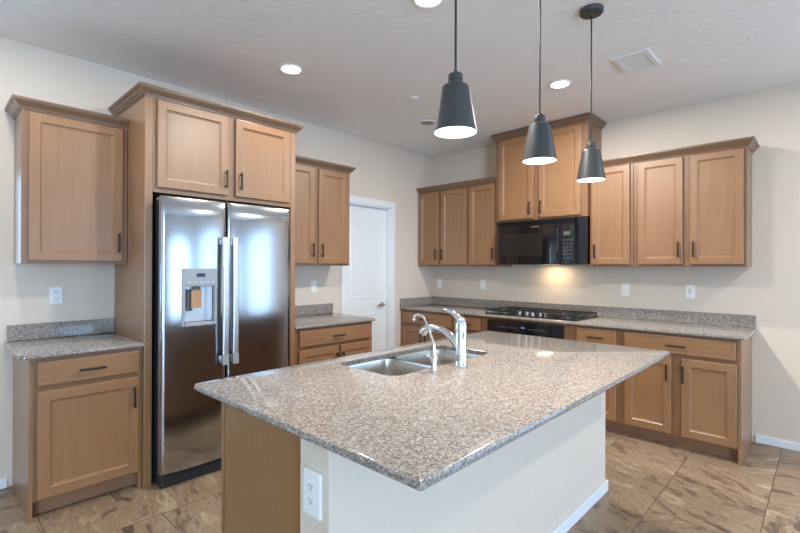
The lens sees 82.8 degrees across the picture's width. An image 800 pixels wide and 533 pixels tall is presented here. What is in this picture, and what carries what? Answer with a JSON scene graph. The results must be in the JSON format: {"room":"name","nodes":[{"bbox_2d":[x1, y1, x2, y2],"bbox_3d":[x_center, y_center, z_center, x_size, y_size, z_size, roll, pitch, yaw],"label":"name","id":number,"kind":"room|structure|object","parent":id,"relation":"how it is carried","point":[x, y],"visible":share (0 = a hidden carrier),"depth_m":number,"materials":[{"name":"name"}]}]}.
{"room":"kitchen","nodes":[
{"label":"kitchen","id":0,"kind":"room"},
{"bbox_2d":[0,37,433,486],"bbox_3d":[-3.256,-0.029,2.118,0.140,2.818,10.600,0,0,43],"label":"wall","id":1,"kind":"structure","parent":0,"point":[383,172],"depth_m":3.17,"materials":[{"name":"beige paint"}]},
{"bbox_2d":[0,477,7,488],"bbox_3d":[-3.431,1.348,1.823,0.014,0.062,9.940,0,0,43],"label":"baseboard","id":2,"kind":"structure","parent":1,"relation":"attached to","point":[4,481],"depth_m":2.83,"materials":[{"name":"white paint"}]},
{"bbox_2d":[50,287,62,303],"bbox_3d":[-2.294,0.191,3.027,0.008,0.116,0.072,0,0,43],"label":"outlet","id":3,"kind":"object","parent":1,"relation":"attached to","point":[56,293],"visible":1,"depth_m":3.02,"materials":[{"name":"white plastic"}]},
{"bbox_2d":[53,290,59,294],"bbox_3d":[-2.292,0.170,3.025,0.002,0.029,0.033,0,0,43],"label":"receptacle","id":4,"kind":"object","parent":3,"relation":"attached to","point":[55,292],"depth_m":3.02,"materials":[{"name":"white plastic"}]},
{"bbox_2d":[53,296,59,300],"bbox_3d":[-2.292,0.211,3.025,0.002,0.029,0.033,0,0,43],"label":"receptacle","id":5,"kind":"object","parent":3,"relation":"attached to","point":[55,298],"depth_m":3.02,"materials":[{"name":"white plastic"}]},
{"bbox_2d":[7,318,113,341],"bbox_3d":[-2.260,0.420,3.054,0.021,0.102,0.586,0,0,43],"label":"backsplash","id":6,"kind":"structure","parent":1,"relation":"attached to","point":[20,332],"depth_m":3.02,"materials":[{"name":"stone"}]},
{"bbox_2d":[4,94,129,263],"bbox_3d":[-2.144,-0.505,2.936,0.350,0.972,0.603,0,0,43],"label":"upper cabinet","id":7,"kind":"object","parent":1,"relation":"attached to","point":[70,163],"visible":1,"depth_m":2.82,"materials":[{"name":"brown wood"}]},
{"bbox_2d":[311,281,316,291],"bbox_3d":[-0.863,0.199,4.541,0.009,0.116,0.072,0,0,43],"label":"light switch","id":8,"kind":"object","parent":1,"relation":"attached to","point":[313,283],"visible":1,"depth_m":4.54,"materials":[{"name":"white plastic"}]},
{"bbox_2d":[295,303,332,315],"bbox_3d":[-0.998,0.427,4.389,0.021,0.102,0.871,0,0,43],"label":"backsplash","id":9,"kind":"structure","parent":1,"relation":"attached to","point":[300,310],"depth_m":4.52,"materials":[{"name":"stone"}]},
{"bbox_2d":[295,155,355,265],"bbox_3d":[-0.867,-0.498,4.288,0.350,0.972,0.898,0,0,43],"label":"upper cabinet","id":10,"kind":"object","parent":1,"relation":"attached to","point":[321,187],"visible":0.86,"depth_m":4.22,"materials":[{"name":"brown wood"}]},
{"bbox_2d":[341,195,394,350],"bbox_3d":[-0.393,0.315,5.136,0.155,2.161,0.816,0,0,43],"label":"door","id":11,"kind":"structure","parent":1,"relation":"in","point":[368,282],"depth_m":5.20,"materials":[{"name":"white paint"}]},
{"bbox_2d":[400,296,432,306],"bbox_3d":[0.214,0.434,5.673,0.020,0.100,0.618,0,0,43],"label":"backsplash","id":12,"kind":"structure","parent":1,"relation":"attached to","point":[404,302],"depth_m":5.65,"materials":[{"name":"stone"}]},
{"bbox_2d":[0,0,799,157],"bbox_3d":[0.071,-1.482,-1.018,9.280,0.100,10.880,0,0,43],"label":"ceiling","id":13,"kind":"structure","parent":0,"point":[362,62],"depth_m":2.99,"materials":[{"name":"white paint"}]},
{"bbox_2d":[279,64,303,74],"bbox_3d":[-0.785,-1.422,3.271,0.176,0.010,0.176,0,0,43],"label":"recessed light","id":14,"kind":"object","parent":13,"relation":"in","point":[290,69],"visible":1,"depth_m":3.26,"materials":[{"name":"white paint"}]},
{"bbox_2d":[409,96,418,100],"bbox_3d":[0.118,-1.417,3.824,0.090,0.012,0.090,0,0,43],"label":"ceiling sensor","id":15,"kind":"object","parent":13,"relation":"attached to","point":[412,98],"visible":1,"depth_m":3.80,"materials":[{"name":"white paint"}]},
{"bbox_2d":[418,120,435,125],"bbox_3d":[0.269,-1.416,4.474,0.176,0.010,0.176,0,0,43],"label":"recessed light","id":16,"kind":"object","parent":13,"relation":"in","point":[423,122],"visible":0.96,"depth_m":4.46,"materials":[{"name":"white paint"}]},
{"bbox_2d":[412,0,443,8],"bbox_3d":[0.151,-1.421,2.408,0.176,0.010,0.176,0,0,43],"label":"recessed light","id":17,"kind":"object","parent":13,"relation":"in","point":[424,4],"visible":1,"depth_m":2.44,"materials":[{"name":"white paint"}]},
{"bbox_2d":[434,0,476,138],"bbox_3d":[0.197,-0.949,1.599,0.152,0.954,0.152,0,0,43],"label":"pendant light","id":18,"kind":"object","parent":13,"relation":"hanging from","point":[455,119],"visible":1,"depth_m":1.56,"materials":[{"name":"grey metal"}]},
{"bbox_2d":[448,70,462,82],"bbox_3d":[0.196,-0.664,1.598,0.052,0.054,0.052,0,0,43],"label":"socket","id":19,"kind":"object","parent":18,"relation":"attached to","point":[454,77],"depth_m":1.58,"materials":[{"name":"grey metal"}]},
{"bbox_2d":[522,0,556,164],"bbox_3d":[0.636,-0.952,2.064,0.152,0.944,0.152,0,0,43],"label":"pendant light","id":20,"kind":"object","parent":13,"relation":"hanging from","point":[539,147],"visible":1,"depth_m":2.02,"materials":[{"name":"grey metal"}]},
{"bbox_2d":[534,113,545,122],"bbox_3d":[0.635,-0.673,2.063,0.052,0.054,0.052,0,0,43],"label":"socket","id":21,"kind":"object","parent":20,"relation":"attached to","point":[540,118],"depth_m":2.04,"materials":[{"name":"grey metal"}]},
{"bbox_2d":[548,79,571,88],"bbox_3d":[1.244,-1.415,3.523,0.176,0.010,0.176,0,0,43],"label":"recessed light","id":22,"kind":"object","parent":13,"relation":"in","point":[563,83],"visible":1,"depth_m":3.51,"materials":[{"name":"white paint"}]},
{"bbox_2d":[576,3,605,182],"bbox_3d":[1.057,-0.950,2.506,0.152,0.944,0.152,0,0,43],"label":"pendant light","id":23,"kind":"object","parent":13,"relation":"hanging from","point":[591,168],"visible":1,"depth_m":2.47,"materials":[{"name":"grey metal"}]},
{"bbox_2d":[586,140,595,148],"bbox_3d":[1.056,-0.670,2.505,0.052,0.054,0.052,0,0,43],"label":"socket","id":24,"kind":"object","parent":23,"relation":"attached to","point":[590,145],"depth_m":2.48,"materials":[{"name":"grey metal"}]},
{"bbox_2d":[611,48,660,73],"bbox_3d":[1.628,-1.413,3.127,0.230,0.012,0.300,0,0,43],"label":"ceiling vent","id":25,"kind":"object","parent":13,"relation":"in","point":[642,59],"visible":1,"depth_m":3.11,"materials":[{"name":"white paint"}]},
{"bbox_2d":[0,429,799,532],"bbox_3d":[-0.179,1.435,-0.797,9.940,0.100,10.880,0,0,43],"label":"floor","id":26,"kind":"structure","parent":0,"point":[654,486],"depth_m":2.70,"materials":[{"name":"tile"}]},
{"bbox_2d":[12,347,141,522],"bbox_3d":[-2.019,0.942,2.844,0.662,0.888,0.557,0,0,43],"label":"base cabinet","id":27,"kind":"object","parent":26,"relation":"on","point":[77,418],"visible":0.8,"depth_m":2.62,"materials":[{"name":"brown wood"}]},
{"bbox_2d":[4,318,143,359],"bbox_3d":[-2.038,0.433,2.834,0.646,0.128,0.602,0,0,43],"label":"countertop","id":28,"kind":"structure","parent":27,"relation":"on","point":[51,339],"depth_m":2.88,"materials":[{"name":"stone"}]},
{"bbox_2d":[108,81,303,487],"bbox_3d":[-1.434,0.127,3.440,0.692,2.523,1.197,0,0,43],"label":"tall cabinet","id":29,"kind":"object","parent":26,"relation":"on","point":[179,144],"visible":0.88,"depth_m":3.05,"materials":[{"name":"brown wood"}]},
{"bbox_2d":[151,195,289,488],"bbox_3d":[-1.401,0.473,3.369,0.780,1.832,0.926,0,0,43],"label":"refrigerator","id":30,"kind":"object","parent":26,"relation":"on","point":[221,270],"visible":0.8,"depth_m":3.00,"materials":[{"name":"silver metal"}]},
{"bbox_2d":[295,321,371,364],"bbox_3d":[-0.768,0.948,4.168,0.662,0.888,0.868,0,0,43],"label":"base cabinet","id":31,"kind":"object","parent":26,"relation":"on","point":[315,344],"visible":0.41,"depth_m":3.93,"materials":[{"name":"brown wood"}]},
{"bbox_2d":[295,303,374,328],"bbox_3d":[-0.765,0.440,4.176,0.654,0.128,0.884,0,0,43],"label":"countertop","id":32,"kind":"structure","parent":31,"relation":"on","point":[314,315],"depth_m":4.28,"materials":[{"name":"stone"}]},
{"bbox_2d":[221,357,607,532],"bbox_3d":[0.225,0.948,2.347,0.903,0.888,2.183,0,0,43],"label":"kitchen island","id":33,"kind":"object","parent":26,"relation":"on","point":[546,479],"visible":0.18,"depth_m":1.77,"materials":[{"name":"beige paint"}]},
{"bbox_2d":[303,466,322,520],"bbox_3d":[-0.252,0.652,1.305,0.081,0.130,0.014,0,0,43],"label":"outlet","id":34,"kind":"object","parent":33,"relation":"attached to","point":[312,479],"visible":1,"depth_m":1.30,"materials":[{"name":"white plastic"}]},
{"bbox_2d":[307,480,313,493],"bbox_3d":[-0.256,0.631,1.301,0.033,0.029,0.002,0,0,43],"label":"receptacle","id":35,"kind":"object","parent":34,"relation":"attached to","point":[310,483],"depth_m":1.30,"materials":[{"name":"white plastic"}]},
{"bbox_2d":[307,494,313,507],"bbox_3d":[-0.256,0.672,1.301,0.033,0.029,0.002,0,0,43],"label":"receptacle","id":36,"kind":"object","parent":34,"relation":"attached to","point":[310,497],"depth_m":1.30,"materials":[{"name":"white plastic"}]},
{"bbox_2d":[194,331,670,490],"bbox_3d":[0.353,0.491,2.219,1.225,0.026,2.191,0,0,43],"label":"island countertop","id":37,"kind":"structure","parent":33,"relation":"on","point":[419,429],"depth_m":1.67,"materials":[{"name":"stone"}]},
{"bbox_2d":[348,349,480,375],"bbox_3d":[0.098,0.604,2.385,0.417,0.200,0.807,0,0,43],"label":"sink","id":38,"kind":"object","parent":37,"relation":"in","point":[417,361],"visible":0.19,"depth_m":2.48,"materials":[{"name":"silver metal"}]},
{"bbox_2d":[413,314,438,372],"bbox_3d":[0.115,0.348,2.086,0.151,0.258,0.044,0,0,43],"label":"tap","id":39,"kind":"object","parent":37,"relation":"on","point":[433,357],"visible":1,"depth_m":2.04,"materials":[{"name":"silver metal"}]},
{"bbox_2d":[419,308,466,366],"bbox_3d":[0.212,0.341,2.276,0.291,0.274,0.062,0,0,43],"label":"kitchen faucet","id":40,"kind":"object","parent":37,"relation":"on","point":[459,340],"visible":0.98,"depth_m":2.18,"materials":[{"name":"silver metal"}]},
{"bbox_2d":[401,309,453,345],"bbox_3d":[0.489,0.955,5.410,0.780,0.888,0.662,0,0,43],"label":"base cabinet","id":41,"kind":"object","parent":26,"relation":"on","point":[410,329],"visible":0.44,"depth_m":5.26,"materials":[{"name":"brown wood"}]},
{"bbox_2d":[399,296,756,339],"bbox_3d":[1.425,0.449,4.540,3.336,0.126,0.644,0,0,43],"label":"countertop","id":42,"kind":"structure","parent":41,"relation":"on","point":[717,325],"depth_m":4.11,"materials":[{"name":"stone"}]},
{"bbox_2d":[485,306,597,320],"bbox_3d":[1.399,0.462,4.545,0.965,0.047,0.525,0,0,43],"label":"gas cooktop","id":43,"kind":"object","parent":42,"relation":"in","point":[554,314],"visible":1,"depth_m":4.47,"materials":[{"name":"black metal"}]},
{"bbox_2d":[453,314,482,334],"bbox_3d":[0.911,0.956,5.012,0.375,0.888,0.662,0,0,43],"label":"base cabinet","id":44,"kind":"object","parent":26,"relation":"on","point":[474,323],"visible":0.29,"depth_m":4.75,"materials":[{"name":"brown wood"}]},
{"bbox_2d":[483,317,575,340],"bbox_3d":[1.416,0.957,4.570,0.965,0.888,0.609,0,0,43],"label":"base cabinet","id":45,"kind":"object","parent":26,"relation":"on","point":[569,330],"visible":0.13,"depth_m":4.13,"materials":[{"name":"brown wood"}]},
{"bbox_2d":[487,319,563,338],"bbox_3d":[1.366,0.884,4.547,0.789,0.696,0.655,0,0,43],"label":"oven","id":46,"kind":"object","parent":45,"relation":"in","point":[523,328],"visible":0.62,"depth_m":4.31,"materials":[{"name":"black"}]},
{"bbox_2d":[576,325,622,432],"bbox_3d":[1.885,0.957,4.091,0.371,0.888,0.662,0,0,43],"label":"base cabinet","id":47,"kind":"object","parent":26,"relation":"on","point":[611,336],"visible":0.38,"depth_m":3.82,"materials":[{"name":"brown wood"}]},
{"bbox_2d":[621,329,751,464],"bbox_3d":[2.314,0.958,3.686,0.805,0.888,0.662,0,0,43],"label":"base cabinet","id":48,"kind":"object","parent":26,"relation":"on","point":[698,397],"visible":0.89,"depth_m":3.42,"materials":[{"name":"brown wood"}]},
{"bbox_2d":[433,82,799,442],"bbox_3d":[3.754,-0.003,2.882,9.280,2.818,0.140,0,0,43],"label":"wall","id":49,"kind":"structure","parent":0,"point":[769,290],"depth_m":3.74,"materials":[{"name":"beige paint"}]},
{"bbox_2d":[437,279,441,287],"bbox_3d":[0.510,0.216,5.844,0.072,0.116,0.009,0,0,43],"label":"light switch","id":50,"kind":"object","parent":49,"relation":"attached to","point":[439,281],"visible":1,"depth_m":5.84,"materials":[{"name":"white plastic"}]},
{"bbox_2d":[416,181,467,265],"bbox_3d":[0.590,-0.491,5.537,0.748,0.972,0.350,0,0,43],"label":"upper cabinet","id":51,"kind":"object","parent":49,"relation":"attached to","point":[443,209],"visible":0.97,"depth_m":5.40,"materials":[{"name":"brown wood"}]},
{"bbox_2d":[480,279,484,288],"bbox_3d":[0.985,0.208,5.395,0.072,0.116,0.009,0,0,43],"label":"light switch","id":52,"kind":"object","parent":49,"relation":"attached to","point":[482,281],"visible":1,"depth_m":5.39,"materials":[{"name":"white plastic"}]},
{"bbox_2d":[466,176,511,266],"bbox_3d":[1.007,-0.490,5.143,0.399,0.972,0.350,0,0,43],"label":"upper cabinet","id":53,"kind":"object","parent":49,"relation":"attached to","point":[483,227],"visible":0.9,"depth_m":5.04,"materials":[{"name":"brown wood"}]},
{"bbox_2d":[490,113,606,222],"bbox_3d":[1.491,-0.940,4.651,1.068,0.938,0.404,0,0,43],"label":"upper cabinet","id":54,"kind":"object","parent":49,"relation":"attached to","point":[524,192],"visible":0.86,"depth_m":4.47,"materials":[{"name":"brown wood"}]},
{"bbox_2d":[498,217,589,264],"bbox_3d":[1.479,-0.243,4.607,0.913,0.448,0.475,0,0,43],"label":"microwave","id":55,"kind":"object","parent":54,"relation":"attached to","point":[560,241],"visible":0.98,"depth_m":4.42,"materials":[{"name":"black metal"}]},
{"bbox_2d":[433,296,755,327],"bbox_3d":[1.636,0.438,4.769,3.329,0.100,0.021,0,0,43],"label":"backsplash","id":56,"kind":"structure","parent":49,"relation":"attached to","point":[737,320],"depth_m":4.26,"materials":[{"name":"stone"}]},
{"bbox_2d":[590,155,633,266],"bbox_3d":[2.000,-0.488,4.205,0.376,0.972,0.350,0,0,43],"label":"upper cabinet","id":57,"kind":"object","parent":49,"relation":"attached to","point":[611,199],"visible":0.79,"depth_m":4.09,"materials":[{"name":"brown wood"}]},
{"bbox_2d":[622,283,629,295],"bbox_3d":[2.141,0.215,4.303,0.072,0.116,0.009,0,0,43],"label":"light switch","id":58,"kind":"object","parent":49,"relation":"attached to","point":[625,286],"visible":1,"depth_m":4.30,"materials":[{"name":"white plastic"}]},
{"bbox_2d":[685,285,694,297],"bbox_3d":[2.522,0.215,3.942,0.072,0.116,0.009,0,0,43],"label":"outlet","id":59,"kind":"object","parent":49,"relation":"attached to","point":[689,289],"visible":1,"depth_m":3.94,"materials":[{"name":"white plastic"}]},
{"bbox_2d":[632,136,759,266],"bbox_3d":[2.444,-0.487,3.785,0.845,0.972,0.350,0,0,43],"label":"upper cabinet","id":60,"kind":"object","parent":49,"relation":"attached to","point":[693,204],"visible":1,"depth_m":3.65,"materials":[{"name":"brown wood"}]},
{"bbox_2d":[755,435,799,451],"bbox_3d":[4.905,1.377,1.681,5.673,0.062,0.014,0,0,43],"label":"baseboard","id":61,"kind":"structure","parent":49,"relation":"attached to","point":[775,442],"depth_m":3.53,"materials":[{"name":"white paint"}]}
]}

